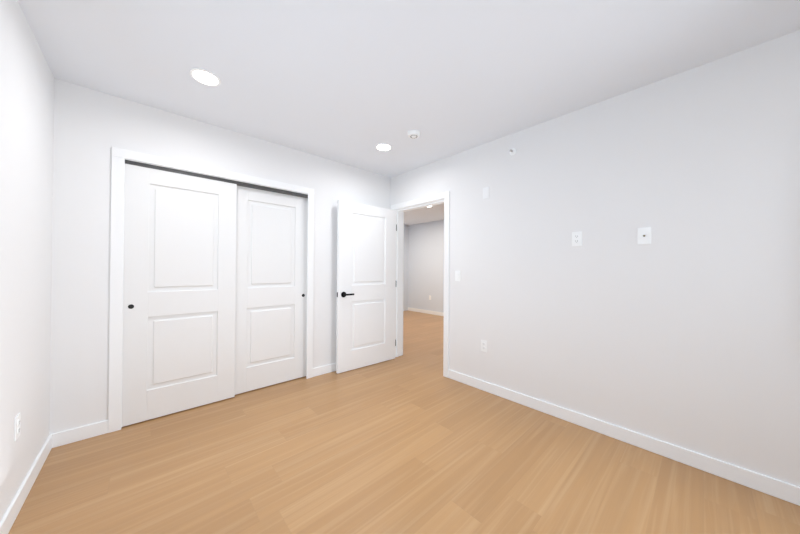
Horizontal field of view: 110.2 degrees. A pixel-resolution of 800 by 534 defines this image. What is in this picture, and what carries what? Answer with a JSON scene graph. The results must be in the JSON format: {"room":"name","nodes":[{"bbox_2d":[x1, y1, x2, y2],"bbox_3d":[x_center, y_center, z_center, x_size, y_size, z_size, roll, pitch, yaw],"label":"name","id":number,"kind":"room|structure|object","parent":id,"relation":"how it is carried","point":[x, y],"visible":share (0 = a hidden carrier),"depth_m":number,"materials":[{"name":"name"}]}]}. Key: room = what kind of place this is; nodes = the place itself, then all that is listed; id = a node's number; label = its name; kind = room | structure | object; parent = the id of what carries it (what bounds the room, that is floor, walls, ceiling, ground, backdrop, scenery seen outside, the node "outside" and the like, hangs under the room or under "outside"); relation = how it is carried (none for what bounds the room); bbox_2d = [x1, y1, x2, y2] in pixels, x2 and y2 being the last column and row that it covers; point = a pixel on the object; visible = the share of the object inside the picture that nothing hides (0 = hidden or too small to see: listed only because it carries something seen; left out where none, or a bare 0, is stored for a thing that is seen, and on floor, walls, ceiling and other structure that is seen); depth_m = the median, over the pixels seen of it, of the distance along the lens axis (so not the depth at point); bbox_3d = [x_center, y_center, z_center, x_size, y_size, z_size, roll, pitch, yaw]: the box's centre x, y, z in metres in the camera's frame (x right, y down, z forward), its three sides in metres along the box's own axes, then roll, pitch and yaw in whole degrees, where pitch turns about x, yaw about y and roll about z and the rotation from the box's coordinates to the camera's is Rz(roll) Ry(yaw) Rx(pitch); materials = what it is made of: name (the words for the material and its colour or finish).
{"room":"empty bedroom","nodes":[
{"label":"empty bedroom","id":0,"kind":"room"},
{"bbox_2d":[0,0,53,521],"bbox_3d":[-1.034,-0.031,0.356,0.120,2.514,5.662,1,0,-43],"label":"wall","id":1,"kind":"structure","parent":0,"point":[26,131],"depth_m":1.45,"materials":[{"name":"white paint"}]},
{"bbox_2d":[14,413,20,440],"bbox_3d":[-1.911,0.798,1.395,0.008,0.115,0.070,1,0,-43],"label":"electrical outlet","id":2,"kind":"object","parent":1,"relation":"attached to","point":[17,426],"visible":1,"depth_m":1.39,"materials":[{"name":"white plastic"}]},
{"bbox_2d":[0,432,59,533],"bbox_3d":[-0.761,1.179,0.144,0.016,0.095,4.742,1,0,-43],"label":"baseboard","id":3,"kind":"structure","parent":1,"relation":"attached to","point":[53,440],"depth_m":1.49,"materials":[{"name":"white paint"}]},
{"bbox_2d":[49,78,390,434],"bbox_3d":[-1.337,-0.018,2.916,3.136,2.514,0.120,1,0,-43],"label":"wall","id":4,"kind":"structure","parent":0,"point":[92,127],"depth_m":2.06,"materials":[{"name":"white paint"}]},
{"bbox_2d":[122,164,236,426],"bbox_3d":[-1.848,0.216,2.397,0.762,2.018,0.038,1,0,-43],"label":"closet door","id":5,"kind":"structure","parent":4,"relation":"in","point":[179,299],"depth_m":2.35,"materials":[{"name":"white paint"}]},
{"bbox_2d":[108,147,313,432],"bbox_3d":[-1.609,0.173,2.655,1.595,2.125,0.137,1,0,-43],"label":"trim","id":6,"kind":"structure","parent":4,"relation":"attached to","point":[120,156],"depth_m":2.11,"materials":[{"name":"white paint"}]},
{"bbox_2d":[125,160,307,197],"bbox_3d":[-1.593,-0.801,2.669,1.492,0.028,0.096,1,0,-43],"label":"trim","id":7,"kind":"structure","parent":4,"relation":"attached to","point":[243,184],"depth_m":2.55,"materials":[{"name":"grey metal"}]},
{"bbox_2d":[235,185,307,394],"bbox_3d":[-1.342,0.222,2.919,0.762,2.018,0.038,1,0,-43],"label":"closet door","id":8,"kind":"structure","parent":4,"relation":"in","point":[271,296],"depth_m":2.89,"materials":[{"name":"white paint"}]},
{"bbox_2d":[313,363,335,376],"bbox_3d":[-0.567,1.200,3.533,1.145,0.095,0.013,1,0,-43],"label":"baseboard","id":9,"kind":"structure","parent":4,"relation":"attached to","point":[329,368],"depth_m":3.24,"materials":[{"name":"white paint"}]},
{"bbox_2d":[8,310,799,533],"bbox_3d":[0.536,1.304,3.310,6.451,0.100,7.890,1,0,-43],"label":"floor","id":10,"kind":"structure","parent":0,"point":[412,439],"depth_m":1.67,"materials":[{"name":"brown wood"}]},
{"bbox_2d":[403,225,407,310],"bbox_3d":[-0.923,0.010,7.244,3.000,2.514,0.120,1,0,-43],"label":"wall","id":11,"kind":"structure","parent":0,"point":[405,304],"depth_m":8.16,"materials":[{"name":"white paint"}]},
{"bbox_2d":[18,0,799,224],"bbox_3d":[0.553,-1.310,3.325,6.451,0.100,7.890,1,0,-43],"label":"ceiling","id":12,"kind":"structure","parent":0,"point":[353,83],"depth_m":1.70,"materials":[{"name":"white paint"}]},
{"bbox_2d":[189,68,220,85],"bbox_3d":[-1.310,-1.276,1.879,0.176,0.010,0.176,1,0,-43],"label":"recessed light","id":13,"kind":"object","parent":12,"relation":"in","point":[204,76],"visible":1,"depth_m":1.87,"materials":[{"name":"white paint"}]},
{"bbox_2d":[375,143,391,150],"bbox_3d":[-0.171,-1.262,2.938,0.176,0.010,0.176,1,0,-43],"label":"recessed light","id":14,"kind":"object","parent":12,"relation":"in","point":[383,146],"visible":1,"depth_m":2.93,"materials":[{"name":"white paint"}]},
{"bbox_2d":[407,130,419,138],"bbox_3d":[0.131,-1.248,2.638,0.124,0.038,0.124,1,0,-43],"label":"smoke detector","id":15,"kind":"object","parent":12,"relation":"attached to","point":[413,134],"visible":1,"depth_m":2.61,"materials":[{"name":"white plastic"}]},
{"bbox_2d":[408,220,443,312],"bbox_3d":[2.081,0.024,6.324,0.120,2.514,5.540,1,0,-43],"label":"wall","id":16,"kind":"structure","parent":0,"point":[423,261],"depth_m":7.70,"materials":[{"name":"white paint"}]},
{"bbox_2d":[408,307,443,315],"bbox_3d":[2.024,1.233,6.272,0.013,0.095,5.300,1,0,-43],"label":"baseboard","id":17,"kind":"structure","parent":16,"relation":"attached to","point":[409,309],"depth_m":7.65,"materials":[{"name":"white paint"}]},
{"bbox_2d":[390,30,799,486],"bbox_3d":[0.539,-0.003,3.312,0.165,2.514,7.650,1,0,-43],"label":"wall","id":18,"kind":"structure","parent":0,"point":[682,329],"depth_m":1.90,"materials":[{"name":"white paint"}]},
{"bbox_2d":[336,200,396,373],"bbox_3d":[-0.388,0.232,3.566,0.925,2.022,0.144,1,0,-43],"label":"bedroom door","id":19,"kind":"structure","parent":18,"relation":"in","point":[366,284],"depth_m":3.49,"materials":[{"name":"white paint"}]},
{"bbox_2d":[391,191,449,377],"bbox_3d":[0.278,0.196,3.595,0.199,2.115,1.020,1,0,-43],"label":"trim","id":20,"kind":"structure","parent":18,"relation":"attached to","point":[423,202],"depth_m":3.59,"materials":[{"name":"white paint"}]},
{"bbox_2d":[455,271,460,280],"bbox_3d":[0.635,0.099,3.075,0.013,0.115,0.070,1,0,-43],"label":"light switch","id":21,"kind":"object","parent":18,"relation":"attached to","point":[457,275],"visible":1,"depth_m":3.07,"materials":[{"name":"white plastic"}]},
{"bbox_2d":[481,340,486,351],"bbox_3d":[0.852,0.803,2.833,0.008,0.115,0.070,1,0,-43],"label":"electrical outlet","id":22,"kind":"object","parent":18,"relation":"attached to","point":[483,345],"visible":1,"depth_m":2.83,"materials":[{"name":"white plastic"}]},
{"bbox_2d":[483,187,488,198],"bbox_3d":[0.873,-0.753,2.833,0.005,0.115,0.070,1,0,-43],"label":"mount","id":23,"kind":"object","parent":18,"relation":"attached to","point":[485,192],"visible":1,"depth_m":2.83,"materials":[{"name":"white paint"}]},
{"bbox_2d":[510,148,515,154],"bbox_3d":[1.049,-1.086,2.615,0.046,0.064,0.064,1,0,-43],"label":"sprinkler","id":24,"kind":"object","parent":18,"relation":"attached to","point":[513,151],"visible":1,"depth_m":2.61,"materials":[{"name":"white plastic"}]},
{"bbox_2d":[572,231,581,245],"bbox_3d":[1.416,-0.225,2.233,0.008,0.115,0.070,1,0,-43],"label":"outlet","id":25,"kind":"object","parent":18,"relation":"attached to","point":[576,238],"visible":1,"depth_m":2.23,"materials":[{"name":"white plastic"}]},
{"bbox_2d":[448,370,799,505],"bbox_3d":[1.800,1.206,1.789,0.016,0.095,3.700,1,0,-43],"label":"baseboard","id":26,"kind":"structure","parent":18,"relation":"attached to","point":[785,491],"depth_m":1.87,"materials":[{"name":"white paint"}]},
{"bbox_2d":[638,227,650,243],"bbox_3d":[1.688,-0.216,1.928,0.019,0.115,0.070,1,0,-43],"label":"outlet","id":27,"kind":"object","parent":18,"relation":"attached to","point":[644,235],"visible":1,"depth_m":1.93,"materials":[{"name":"white plastic"}]}
]}

